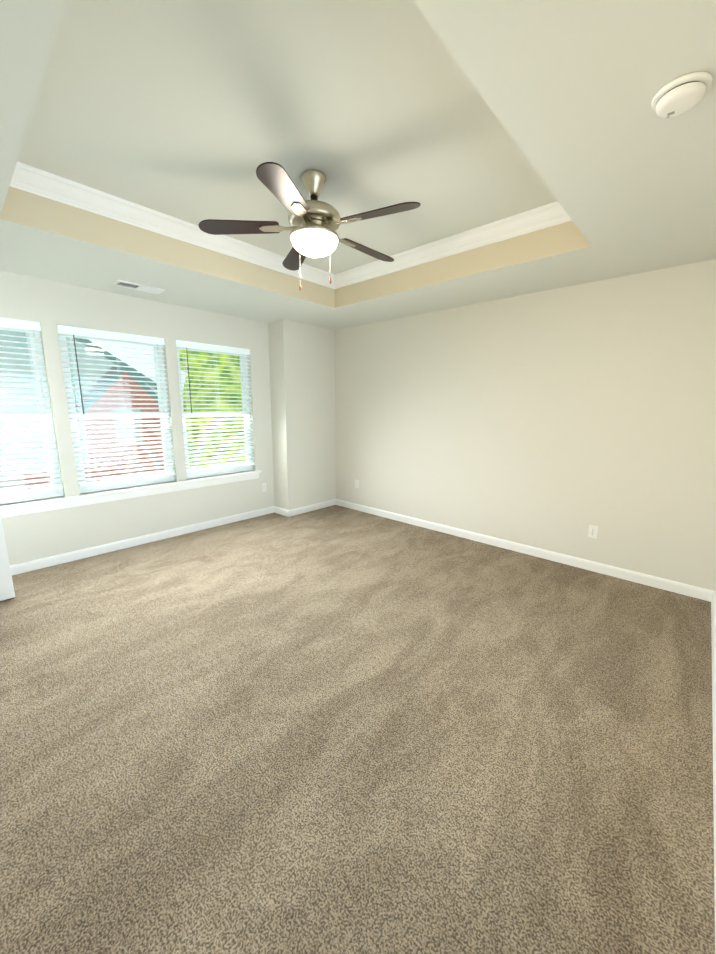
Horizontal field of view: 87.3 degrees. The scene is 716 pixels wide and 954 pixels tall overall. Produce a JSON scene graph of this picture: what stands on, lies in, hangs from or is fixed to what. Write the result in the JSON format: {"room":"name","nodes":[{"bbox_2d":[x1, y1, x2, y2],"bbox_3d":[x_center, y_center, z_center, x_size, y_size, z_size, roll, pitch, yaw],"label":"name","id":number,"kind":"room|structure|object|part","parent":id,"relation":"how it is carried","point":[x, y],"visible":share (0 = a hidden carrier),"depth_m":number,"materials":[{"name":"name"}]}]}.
{"room":"empty bedroom","nodes":[
{"label":"empty bedroom","id":0,"kind":"room"},
{"bbox_2d":[0,271,274,564],"bbox_3d":[-2.046,-0.735,4.026,0.150,2.800,4.250,10,14,42],"label":"wall","id":1,"kind":"structure","parent":0,"point":[49,306],"depth_m":3.72,"materials":[{"name":"beige paint"}]},
{"bbox_2d":[0,326,261,517],"bbox_3d":[-2.322,-0.584,3.712,0.190,1.603,2.980,10,14,42],"label":"window","id":2,"kind":"structure","parent":1,"relation":"in","point":[108,486],"depth_m":3.66,"materials":[{"name":"white plastic"}]},
{"bbox_2d":[0,317,62,495],"bbox_3d":[-2.977,-0.538,2.965,0.065,1.421,0.874,10,14,42],"label":"window blinds","id":3,"kind":"object","parent":2,"relation":"attached to","point":[19,324],"visible":0.92,"depth_m":3.15,"materials":[{"name":"white plastic"}]},
{"bbox_2d":[57,325,174,485],"bbox_3d":[-2.307,-0.670,3.681,0.065,1.421,0.874,10,14,42],"label":"window blinds","id":4,"kind":"object","parent":2,"relation":"attached to","point":[73,331],"visible":0.88,"depth_m":3.64,"materials":[{"name":"white plastic"}]},
{"bbox_2d":[176,340,254,472],"bbox_3d":[-1.637,-0.802,4.398,0.065,1.421,0.874,10,14,42],"label":"window blinds","id":5,"kind":"object","parent":2,"relation":"attached to","point":[196,345],"visible":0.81,"depth_m":4.37,"materials":[{"name":"white plastic"}]},
{"bbox_2d":[10,506,277,574],"bbox_3d":[-2.275,0.663,3.924,0.014,0.088,3.360,10,14,42],"label":"baseboard","id":6,"kind":"structure","parent":1,"relation":"attached to","point":[45,562],"depth_m":3.84,"materials":[{"name":"white wood"}]},
{"bbox_2d":[261,483,265,491],"bbox_3d":[-1.246,0.140,4.966,0.007,0.115,0.070,10,14,42],"label":"electrical outlet","id":7,"kind":"object","parent":1,"relation":"attached to","point":[263,486],"visible":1,"depth_m":4.96,"materials":[{"name":"white plastic"}]},
{"bbox_2d":[17,0,557,273],"bbox_3d":[-0.253,-1.774,2.186,2.460,0.060,2.690,10,14,42],"label":"ceiling","id":8,"kind":"structure","parent":0,"point":[195,112],"depth_m":1.74,"materials":[{"name":"white paint"}]},
{"bbox_2d":[198,162,420,290],"bbox_3d":[-0.217,-1.443,2.247,1.262,0.610,1.242,10,14,42],"label":"fan","id":9,"kind":"object","parent":8,"relation":"hanging from","point":[314,223],"visible":1,"depth_m":2.14,"materials":[{"name":"brown wood"}]},
{"bbox_3d":[-0.691,-1.456,2.187,0.460,0.044,0.126,-1,11,-5],"label":"blade","id":10,"kind":"part","parent":9,"relation":"part of","materials":[{"name":"brown wood"}]},
{"bbox_3d":[-0.353,-1.382,1.811,0.126,0.044,0.460,3,11,12],"label":"blade","id":11,"kind":"part","parent":9,"relation":"part of","materials":[{"name":"brown wood"}]},
{"bbox_3d":[-0.431,-1.536,2.619,0.126,0.044,0.460,-4,12,-23],"label":"blade","id":12,"kind":"part","parent":9,"relation":"part of","materials":[{"name":"brown wood"}]},
{"bbox_3d":[-0.258,-1.579,2.205,0.306,0.330,0.306,10,14,42],"label":"motor","id":13,"kind":"part","parent":9,"relation":"part of","materials":[{"name":"silver metal"}]},
{"bbox_3d":[0.068,-1.512,2.510,0.460,0.044,0.126,-9,14,-41],"label":"blade","id":14,"kind":"part","parent":9,"relation":"part of","materials":[{"name":"brown wood"}]},
{"bbox_3d":[0.116,-1.417,2.010,0.460,0.044,0.126,7,12,30],"label":"blade","id":15,"kind":"part","parent":9,"relation":"part of","materials":[{"name":"brown wood"}]},
{"bbox_2d":[268,319,335,509],"bbox_3d":[-0.729,-0.931,5.100,0.310,2.800,0.860,10,14,42],"label":"wall","id":16,"kind":"structure","parent":0,"point":[302,370],"depth_m":4.93,"materials":[{"name":"beige paint"}]},
{"bbox_2d":[286,499,333,516],"bbox_3d":[-0.630,0.425,5.233,0.014,0.088,0.854,10,14,42],"label":"baseboard","id":17,"kind":"structure","parent":16,"relation":"attached to","point":[304,509],"depth_m":5.18,"materials":[{"name":"white wood"}]},
{"bbox_2d":[0,505,714,953],"bbox_3d":[-0.373,0.989,2.779,4.720,0.100,4.550,10,14,42],"label":"floor","id":18,"kind":"structure","parent":0,"point":[334,729],"depth_m":1.59,"materials":[{"name":"carpet"}]},
{"bbox_2d":[0,0,715,329],"bbox_3d":[-0.356,-1.615,2.284,4.420,0.290,4.250,10,14,42],"label":"ceiling","id":19,"kind":"structure","parent":0,"point":[572,88],"depth_m":1.70,"materials":[{"name":"white paint"}]},
{"bbox_2d":[10,161,29,184],"bbox_3d":[-1.096,-1.525,1.294,2.130,0.105,0.092,10,14,42],"label":"crown molding","id":20,"kind":"structure","parent":19,"relation":"attached to","point":[22,170],"depth_m":2.09,"materials":[{"name":"white wood"}]},
{"bbox_2d":[112,280,164,293],"bbox_3d":[-1.920,-1.663,3.289,0.170,0.009,0.370,10,14,42],"label":"ceiling vent","id":21,"kind":"object","parent":19,"relation":"in","point":[134,286],"visible":0.98,"depth_m":3.28,"materials":[{"name":"white metal"}]},
{"bbox_2d":[10,166,333,288],"bbox_3d":[-1.088,-1.841,2.955,0.092,0.105,2.590,10,14,42],"label":"crown molding","id":22,"kind":"structure","parent":19,"relation":"attached to","point":[37,181],"depth_m":2.59,"materials":[{"name":"white wood"}]},
{"bbox_2d":[334,201,569,288],"bbox_3d":[0.595,-1.858,3.102,2.130,0.105,0.092,10,14,42],"label":"crown molding","id":23,"kind":"structure","parent":19,"relation":"attached to","point":[551,214],"depth_m":2.89,"materials":[{"name":"white wood"}]},
{"bbox_2d":[651,71,712,117],"bbox_3d":[1.051,-1.233,1.224,0.152,0.046,0.152,10,14,42],"label":"smoke detector","id":24,"kind":"object","parent":19,"relation":"attached to","point":[680,95],"visible":1,"depth_m":1.19,"materials":[{"name":"white plastic"}]},
{"bbox_2d":[335,259,715,590],"bbox_3d":[1.126,-0.729,4.100,4.720,2.800,0.150,10,14,42],"label":"wall","id":25,"kind":"structure","parent":0,"point":[559,420],"depth_m":3.41,"materials":[{"name":"beige paint"}]},
{"bbox_2d":[355,480,358,487],"bbox_3d":[-0.016,0.096,5.211,0.070,0.115,0.007,10,14,42],"label":"electrical outlet","id":26,"kind":"object","parent":25,"relation":"attached to","point":[356,483],"visible":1,"depth_m":5.21,"materials":[{"name":"white plastic"}]},
{"bbox_2d":[334,499,712,600],"bbox_3d":[1.161,0.632,4.204,4.070,0.088,0.014,10,14,42],"label":"baseboard","id":27,"kind":"structure","parent":25,"relation":"attached to","point":[478,537],"depth_m":3.58,"materials":[{"name":"white wood"}]},
{"bbox_2d":[588,525,597,538],"bbox_3d":[2.081,0.484,3.321,0.070,0.115,0.007,10,14,42],"label":"electrical outlet","id":28,"kind":"object","parent":25,"relation":"attached to","point":[593,531],"visible":1,"depth_m":3.32,"materials":[{"name":"white plastic"}]},
{"bbox_2d":[706,591,715,953],"bbox_3d":[1.259,1.183,1.309,0.014,0.088,4.220,10,14,42],"label":"baseboard","id":29,"kind":"structure","parent":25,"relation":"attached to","point":[712,599],"depth_m":1.77,"materials":[{"name":"white wood"}]},
{"bbox_3d":[-1.854,-0.143,0.916,4.720,2.800,0.150,10,14,42],"label":"wall","id":30,"kind":"structure","parent":0,"visible":0},
{"bbox_2d":[0,513,14,600],"bbox_3d":[-2.802,-0.055,2.411,0.148,2.033,0.647,10,14,42],"label":"door","id":31,"kind":"structure","parent":30,"relation":"in","point":[6,587],"depth_m":2.76,"materials":[{"name":"white paint"}]},
{"label":"outside","id":32,"kind":"structure","parent":0,"visible":0},
{"bbox_2d":[0,330,245,492],"bbox_3d":[-22.846,-5.469,25.549,59.400,10.329,80.000,10,14,42],"label":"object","id":33,"kind":"structure","parent":32,"point":[16,350],"depth_m":13.02,"materials":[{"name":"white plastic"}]}
]}

